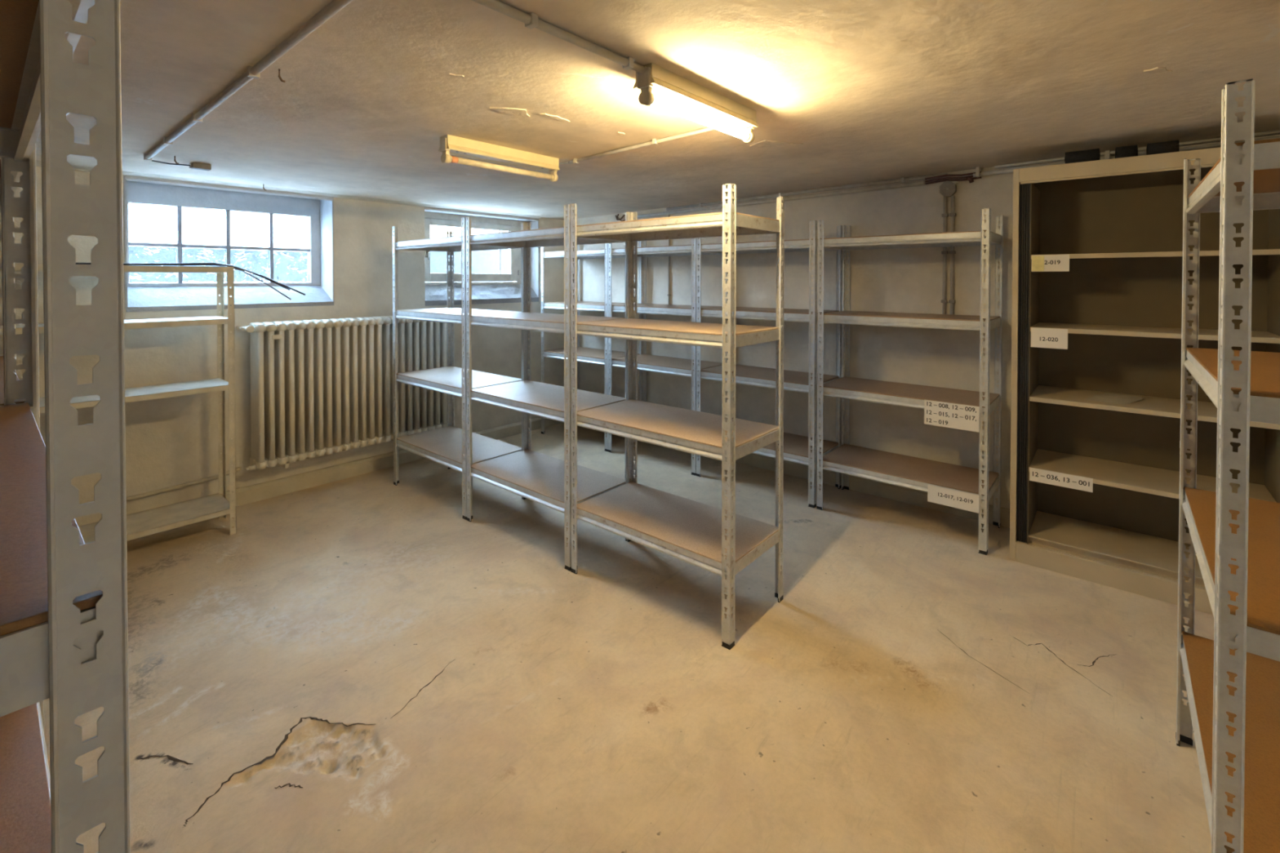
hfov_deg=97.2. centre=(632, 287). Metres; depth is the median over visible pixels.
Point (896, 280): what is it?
wall
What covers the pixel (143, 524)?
shelf
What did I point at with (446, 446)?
shelving rack
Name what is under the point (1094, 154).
tube
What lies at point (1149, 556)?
shelf
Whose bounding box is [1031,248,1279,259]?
shelf
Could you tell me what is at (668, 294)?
conduit
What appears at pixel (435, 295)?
window sill
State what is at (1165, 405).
shelf
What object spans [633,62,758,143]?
lamp
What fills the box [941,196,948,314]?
conduit
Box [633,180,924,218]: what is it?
pipe
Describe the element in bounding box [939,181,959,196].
junction box
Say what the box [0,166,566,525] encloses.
wall
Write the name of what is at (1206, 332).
shelf
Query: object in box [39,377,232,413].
shelf
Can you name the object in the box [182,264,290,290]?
cable
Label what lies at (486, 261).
wall
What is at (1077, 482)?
paper label
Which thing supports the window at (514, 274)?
in the wall at (170, 442)
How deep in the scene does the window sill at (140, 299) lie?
3.59 m
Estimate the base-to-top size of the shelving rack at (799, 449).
1.803 m
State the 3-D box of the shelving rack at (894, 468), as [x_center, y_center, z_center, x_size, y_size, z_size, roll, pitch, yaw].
[1.647,0.487,3.390,0.913,1.803,0.461,1,1,41]
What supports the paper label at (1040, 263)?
attached to the bookcase at (1118, 221)
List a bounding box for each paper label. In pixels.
[924,400,979,432]
[927,484,979,513]
[1029,467,1093,492]
[1031,254,1069,271]
[1031,327,1067,349]
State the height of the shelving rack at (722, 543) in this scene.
1.803 m
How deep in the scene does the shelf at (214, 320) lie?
3.00 m
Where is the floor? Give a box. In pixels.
[44,422,1214,852]
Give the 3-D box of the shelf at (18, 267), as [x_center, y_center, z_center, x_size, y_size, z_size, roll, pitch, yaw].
[-2.682,-0.095,2.890,0.306,0.030,0.992,1,1,41]
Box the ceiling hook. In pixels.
[278,68,285,82]
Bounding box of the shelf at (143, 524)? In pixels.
[79,493,233,543]
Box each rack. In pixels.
[0,0,130,852]
[0,156,26,405]
[0,263,236,543]
[392,217,526,519]
[465,204,630,571]
[541,240,642,451]
[570,183,784,649]
[608,235,728,475]
[695,220,842,507]
[816,208,1003,555]
[1175,78,1279,852]
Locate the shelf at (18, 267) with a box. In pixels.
[0,263,227,272]
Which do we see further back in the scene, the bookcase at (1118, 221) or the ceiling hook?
the bookcase at (1118, 221)
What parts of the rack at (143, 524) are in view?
leg, leg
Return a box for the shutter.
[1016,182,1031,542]
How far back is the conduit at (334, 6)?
1.65 m
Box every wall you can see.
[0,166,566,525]
[182,234,513,282]
[566,133,1279,509]
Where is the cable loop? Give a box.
[615,213,625,221]
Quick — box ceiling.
[35,0,1279,219]
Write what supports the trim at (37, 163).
attached to the wall
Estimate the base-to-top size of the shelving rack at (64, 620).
1.803 m
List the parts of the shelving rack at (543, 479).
post, post, post, post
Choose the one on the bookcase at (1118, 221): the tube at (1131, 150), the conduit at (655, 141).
the tube at (1131, 150)
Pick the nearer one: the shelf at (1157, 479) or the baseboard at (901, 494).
the shelf at (1157, 479)
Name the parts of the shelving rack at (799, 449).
post, post, post, post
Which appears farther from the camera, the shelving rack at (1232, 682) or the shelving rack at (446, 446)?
the shelving rack at (446, 446)
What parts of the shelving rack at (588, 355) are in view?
post, post, post, post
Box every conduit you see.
[143,0,352,160]
[471,0,645,73]
[568,126,716,164]
[666,213,671,304]
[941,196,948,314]
[948,195,955,314]
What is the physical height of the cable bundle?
0.064 m
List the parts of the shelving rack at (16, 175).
post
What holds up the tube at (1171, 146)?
on the bookcase at (1118, 221)
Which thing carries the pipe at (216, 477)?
attached to the wall at (170, 442)
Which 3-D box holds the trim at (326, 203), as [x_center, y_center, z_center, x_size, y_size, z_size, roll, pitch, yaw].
[-2.579,-0.273,3.675,0.230,0.775,1.121,1,1,41]
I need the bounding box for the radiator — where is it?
[235,315,447,471]
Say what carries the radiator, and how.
attached to the wall at (170, 442)
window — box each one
[126,180,320,286]
[424,211,527,284]
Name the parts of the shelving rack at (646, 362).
post, post, post, post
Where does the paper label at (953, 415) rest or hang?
attached to the shelving rack at (894, 468)
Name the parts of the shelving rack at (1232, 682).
post, post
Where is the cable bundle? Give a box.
[924,171,981,184]
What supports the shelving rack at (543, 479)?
on the floor
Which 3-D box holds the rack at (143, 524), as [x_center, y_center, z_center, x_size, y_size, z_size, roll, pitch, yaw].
[-2.675,0.642,2.908,0.312,1.506,1.018,1,1,41]
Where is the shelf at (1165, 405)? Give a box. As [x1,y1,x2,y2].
[1029,385,1279,430]
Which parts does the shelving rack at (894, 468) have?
post, post, post, post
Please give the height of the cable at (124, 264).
0.190 m
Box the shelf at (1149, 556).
[1016,511,1205,588]
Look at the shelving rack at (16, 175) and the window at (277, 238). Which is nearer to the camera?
the shelving rack at (16, 175)
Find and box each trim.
[35,161,542,218]
[123,174,334,308]
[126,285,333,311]
[424,206,539,298]
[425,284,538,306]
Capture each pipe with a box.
[126,466,242,501]
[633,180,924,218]
[666,173,947,210]
[973,129,1279,177]
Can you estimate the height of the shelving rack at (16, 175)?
1.803 m
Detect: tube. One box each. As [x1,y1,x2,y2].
[1064,148,1100,163]
[1115,144,1137,158]
[1146,139,1179,155]
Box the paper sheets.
[1084,392,1145,404]
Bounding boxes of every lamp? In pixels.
[438,134,559,182]
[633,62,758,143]
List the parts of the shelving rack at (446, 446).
post, post, post, post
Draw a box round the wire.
[151,160,190,165]
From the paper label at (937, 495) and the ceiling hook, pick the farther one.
the paper label at (937, 495)
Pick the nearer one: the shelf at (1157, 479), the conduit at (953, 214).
the shelf at (1157, 479)
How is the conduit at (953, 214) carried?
attached to the wall at (896, 280)
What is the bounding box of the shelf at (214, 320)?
[0,315,231,335]
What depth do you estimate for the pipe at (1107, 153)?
2.93 m
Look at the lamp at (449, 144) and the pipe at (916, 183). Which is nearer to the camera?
the lamp at (449, 144)
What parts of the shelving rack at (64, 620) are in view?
post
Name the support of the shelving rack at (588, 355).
on the floor
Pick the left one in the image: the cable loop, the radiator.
the radiator
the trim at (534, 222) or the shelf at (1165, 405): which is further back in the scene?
the trim at (534, 222)
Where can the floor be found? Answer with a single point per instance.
(366, 664)
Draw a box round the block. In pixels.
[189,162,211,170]
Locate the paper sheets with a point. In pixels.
(1105, 397)
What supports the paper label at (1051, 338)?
attached to the bookcase at (1118, 221)
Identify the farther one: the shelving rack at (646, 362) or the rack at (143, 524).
the shelving rack at (646, 362)
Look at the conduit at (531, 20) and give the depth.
1.45 m
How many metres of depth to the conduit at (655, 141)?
2.63 m
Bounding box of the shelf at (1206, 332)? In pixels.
[1030,322,1279,343]
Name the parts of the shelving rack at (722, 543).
post, post, post, post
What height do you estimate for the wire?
0.019 m
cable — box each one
[75,262,305,295]
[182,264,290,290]
[215,265,291,299]
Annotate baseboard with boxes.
[78,416,563,527]
[735,453,1009,528]
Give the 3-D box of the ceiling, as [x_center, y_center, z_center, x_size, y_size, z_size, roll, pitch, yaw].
[-0.214,-0.817,2.444,5.570,0.364,4.960,1,1,41]
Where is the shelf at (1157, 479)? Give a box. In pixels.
[1028,448,1276,502]
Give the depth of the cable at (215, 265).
3.33 m
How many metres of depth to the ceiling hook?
1.72 m
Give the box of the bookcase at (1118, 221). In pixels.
[1009,146,1279,614]
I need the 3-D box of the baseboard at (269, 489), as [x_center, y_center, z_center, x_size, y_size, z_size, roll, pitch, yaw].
[-2.083,1.329,4.085,0.055,0.100,4.360,1,1,41]
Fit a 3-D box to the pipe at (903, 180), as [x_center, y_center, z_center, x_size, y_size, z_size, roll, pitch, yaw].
[1.114,-0.681,4.155,2.150,0.058,0.038,1,1,41]

